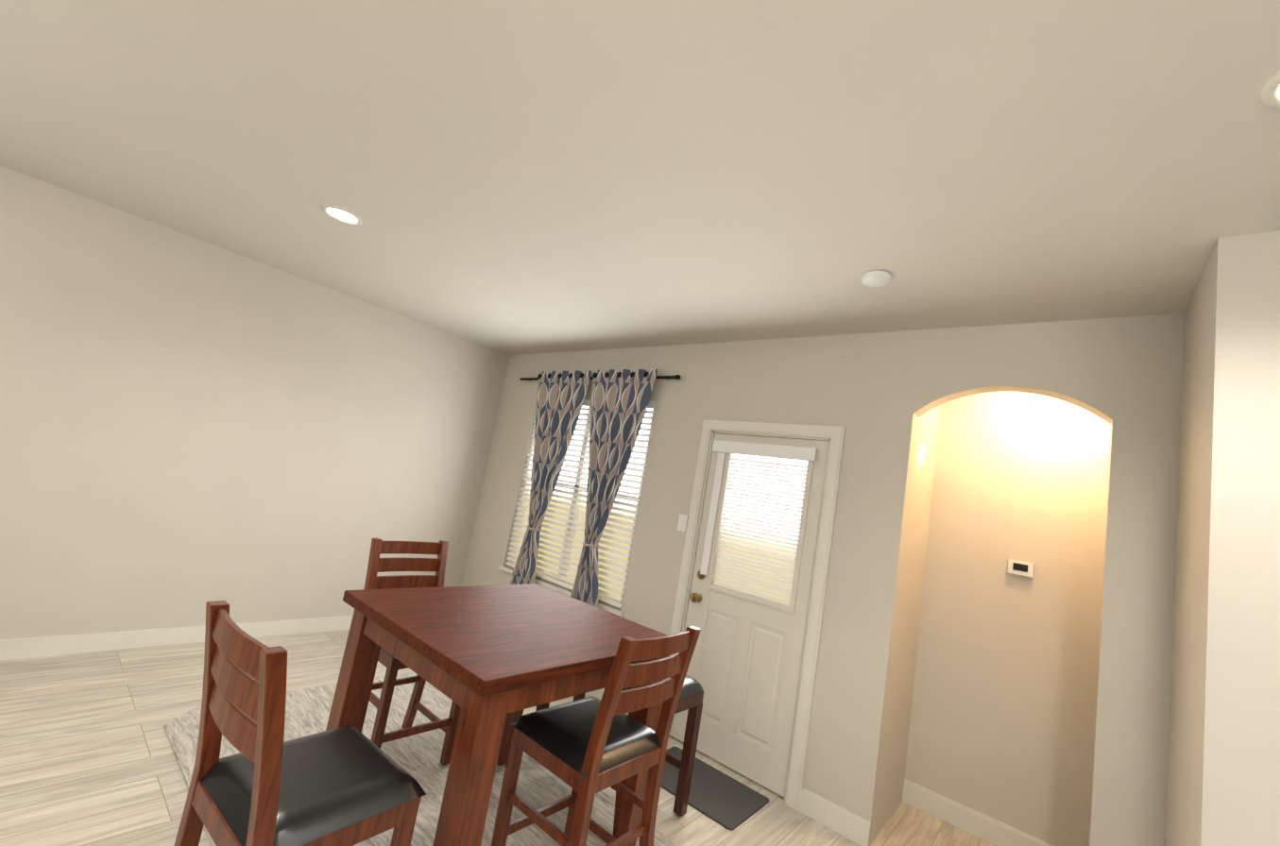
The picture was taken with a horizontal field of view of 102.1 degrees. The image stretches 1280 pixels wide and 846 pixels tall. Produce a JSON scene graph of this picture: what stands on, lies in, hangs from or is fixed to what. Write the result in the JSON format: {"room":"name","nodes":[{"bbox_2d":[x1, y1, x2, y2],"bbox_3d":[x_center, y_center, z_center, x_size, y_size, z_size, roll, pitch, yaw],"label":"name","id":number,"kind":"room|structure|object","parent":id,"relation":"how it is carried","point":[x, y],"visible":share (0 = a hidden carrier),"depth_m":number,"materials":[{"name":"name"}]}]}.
{"room":"dining room","nodes":[
{"label":"dining room","id":0,"kind":"room"},
{"bbox_2d":[0,165,510,640],"bbox_3d":[-3.592,-0.020,3.054,0.120,2.740,6.120,4,-10,40],"label":"wall","id":1,"kind":"structure","parent":0,"point":[191,428],"depth_m":3.59,"materials":[{"name":"paint"}]},
{"bbox_2d":[0,615,352,660],"bbox_3d":[-3.765,1.261,2.840,0.014,0.122,6.170,4,-10,40],"label":"baseboard","id":2,"kind":"structure","parent":1,"relation":"attached to","point":[34,647],"depth_m":3.41,"materials":[{"name":"white wood"}]},
{"bbox_2d":[0,629,995,845],"bbox_3d":[-0.267,1.633,0.332,8.860,0.060,7.170,4,-10,40],"label":"floor","id":3,"kind":"structure","parent":0,"point":[88,757],"depth_m":2.56,"materials":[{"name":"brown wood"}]},
{"bbox_2d":[164,671,678,845],"bbox_3d":[-1.017,1.739,2.410,2.700,0.006,1.520,4,-10,40],"label":"rug","id":4,"kind":"object","parent":3,"relation":"on","point":[418,757],"visible":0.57,"depth_m":2.64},
{"bbox_2d":[173,600,426,845],"bbox_3d":[-0.956,1.073,1.424,0.450,1.060,0.511,4,-9,36],"label":"dining chair","id":5,"kind":"object","parent":4,"relation":"on","point":[350,785],"visible":1,"depth_m":1.34,"materials":[{"name":"brown wood"}]},
{"bbox_2d":[364,538,460,766],"bbox_3d":[-1.219,1.201,2.752,0.511,1.060,0.450,4,-10,40],"label":"dining chair","id":6,"kind":"object","parent":4,"relation":"on","point":[388,661],"visible":0.52,"depth_m":2.82,"materials":[{"name":"brown wood"}]},
{"bbox_2d":[325,583,669,845],"bbox_3d":[-0.616,1.310,2.240,1.070,0.920,1.070,4,-10,40],"label":"dining table","id":7,"kind":"object","parent":4,"relation":"on","point":[493,662],"visible":0.69,"depth_m":1.99,"materials":[{"name":"brown wood"}]},
{"bbox_2d":[490,626,700,845],"bbox_3d":[-0.177,1.282,1.996,0.511,1.060,0.450,4,-10,40],"label":"dining chair","id":8,"kind":"object","parent":4,"relation":"on","point":[587,749],"visible":1,"depth_m":1.92,"materials":[{"name":"brown wood"}]},
{"bbox_2d":[535,675,704,823],"bbox_3d":[-0.143,1.603,2.810,0.866,0.652,0.346,4,-10,40],"label":"bench","id":9,"kind":"object","parent":4,"relation":"on","point":[691,696],"visible":0.06,"depth_m":2.63,"materials":[{"name":"brown wood"}]},
{"bbox_2d":[661,747,768,831],"bbox_3d":[0.337,2.040,2.929,0.660,0.009,0.440,4,-10,40],"label":"door mat","id":10,"kind":"object","parent":3,"relation":"on","point":[725,801],"visible":0.77,"depth_m":2.85,"materials":[{"name":"grey rubber"}]},
{"bbox_2d":[0,0,1279,355],"bbox_3d":[0.207,-1.104,0.689,8.860,0.060,7.170,4,-10,40],"label":"ceiling","id":11,"kind":"structure","parent":0,"point":[529,176],"depth_m":1.82,"materials":[{"name":"paint"}]},
{"bbox_2d":[321,204,362,225],"bbox_3d":[-1.590,-1.108,2.764,0.196,0.008,0.196,4,-10,40],"label":"recessed light","id":12,"kind":"object","parent":11,"relation":"in","point":[342,214],"visible":1,"depth_m":2.76,"materials":[{"name":"beige"}]},
{"bbox_2d":[860,271,891,287],"bbox_3d":[1.109,-0.672,2.432,0.132,0.033,0.132,4,-10,40],"label":"smoke detector","id":13,"kind":"object","parent":11,"relation":"attached to","point":[875,279],"visible":1,"depth_m":2.40,"materials":[{"name":"white plastic"}]},
{"bbox_2d":[1260,71,1279,108],"bbox_3d":[1.541,-0.776,1.157,0.196,0.008,0.196,4,-10,40],"label":"recessed light","id":14,"kind":"object","parent":11,"relation":"in","point":[1270,96],"visible":1,"depth_m":1.22,"materials":[{"name":"beige"}]},
{"bbox_2d":[460,313,1178,845],"bbox_3d":[1.184,0.803,3.028,7.505,2.740,0.120,4,-10,40],"label":"wall","id":15,"kind":"structure","parent":0,"point":[1034,706],"depth_m":2.94,"materials":[{"name":"paint"}]},
{"bbox_2d":[497,406,655,616],"bbox_3d":[-0.562,0.601,4.490,1.555,1.658,0.110,4,-10,40],"label":"window","id":16,"kind":"structure","parent":15,"relation":"in","point":[569,593],"depth_m":4.47,"materials":[{"name":"white plastic"}]},
{"bbox_2d":[504,398,656,608],"bbox_3d":[-0.564,0.576,4.486,1.479,1.608,0.026,4,-10,40],"label":"window blinds","id":17,"kind":"object","parent":16,"relation":"attached to","point":[650,405],"visible":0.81,"depth_m":4.39,"materials":[{"name":"white plastic"}]},
{"bbox_2d":[519,375,680,380],"bbox_3d":[-0.439,-0.393,4.581,1.970,0.038,0.067,4,-10,40],"label":"curtain rod","id":18,"kind":"object","parent":15,"relation":"attached to","point":[676,377],"visible":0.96,"depth_m":4.05,"materials":[{"name":"brown metal"}]},
{"bbox_2d":[509,370,591,584],"bbox_3d":[-0.899,0.677,4.574,0.720,2.355,0.138,4,-10,40],"label":"curtain","id":19,"kind":"object","parent":18,"relation":"hanging from","point":[560,398],"visible":0.85,"depth_m":4.57,"materials":[{"name":"fabric"}]},
{"bbox_2d":[570,368,657,608],"bbox_3d":[-0.340,0.712,4.098,0.710,2.355,0.138,4,-10,40],"label":"curtain","id":20,"kind":"object","parent":18,"relation":"hanging from","point":[620,400],"visible":0.79,"depth_m":4.10,"materials":[{"name":"fabric"}]},
{"bbox_2d":[586,688,628,716],"bbox_3d":[-0.853,1.958,4.318,2.545,0.122,0.014,4,-10,40],"label":"baseboard","id":21,"kind":"structure","parent":15,"relation":"attached to","point":[598,694],"depth_m":3.84,"materials":[{"name":"white wood"}]},
{"bbox_2d":[677,513,688,531],"bbox_3d":[0.304,0.714,3.700,0.075,0.118,0.008,4,-10,40],"label":"light switch","id":22,"kind":"object","parent":15,"relation":"attached to","point":[682,522],"visible":1,"depth_m":3.69,"materials":[{"name":"white plastic"}]},
{"bbox_2d":[669,433,829,798],"bbox_3d":[0.672,1.090,3.300,0.831,2.049,0.115,4,-10,40],"label":"back door","id":23,"kind":"structure","parent":15,"relation":"in","point":[744,668],"depth_m":3.25,"materials":[{"name":"white wood"}]},
{"bbox_2d":[669,419,845,811],"bbox_3d":[0.705,1.063,3.341,1.005,2.150,0.140,4,-10,40],"label":"door frame","id":24,"kind":"structure","parent":15,"relation":"attached to","point":[834,435],"depth_m":3.09,"materials":[{"name":"white wood"}]},
{"bbox_2d":[798,786,870,845],"bbox_3d":[1.019,2.075,2.728,0.360,0.122,0.014,4,-10,40],"label":"baseboard","id":25,"kind":"structure","parent":15,"relation":"attached to","point":[839,820],"depth_m":2.72,"materials":[{"name":"white wood"}]},
{"bbox_2d":[918,443,923,465],"bbox_3d":[1.669,0.187,3.077,0.030,0.132,0.090,4,-10,40],"label":"sconce","id":26,"kind":"object","parent":15,"relation":"attached to","point":[921,454],"visible":0.88,"depth_m":3.05,"materials":[{"name":"beige"}]},
{"bbox_2d":[902,779,1053,845],"bbox_3d":[2.118,2.262,2.706,1.360,0.122,0.014,4,-10,40],"label":"baseboard","id":27,"kind":"structure","parent":15,"relation":"attached to","point":[981,826],"depth_m":2.93,"materials":[{"name":"white wood"}]},
{"bbox_2d":[1006,559,1034,578],"bbox_3d":[2.212,0.845,3.007,0.120,0.080,0.027,4,-10,40],"label":"thermostat","id":28,"kind":"object","parent":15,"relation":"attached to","point":[1020,568],"visible":1,"depth_m":3.00,"materials":[{"name":"white plastic"}]},
{"bbox_2d":[1156,230,1279,845],"bbox_3d":[2.013,0.784,1.786,0.170,2.740,0.680,4,-10,40],"label":"wall","id":29,"kind":"structure","parent":0,"point":[1220,756],"depth_m":1.63,"materials":[{"name":"paint"}]},
{"label":"outside","id":30,"kind":"structure","parent":0,"visible":0},
{"bbox_2d":[514,406,808,602],"bbox_3d":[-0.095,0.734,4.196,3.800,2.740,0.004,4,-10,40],"label":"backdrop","id":31,"kind":"structure","parent":30,"point":[773,460],"depth_m":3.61,"materials":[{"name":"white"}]}
]}

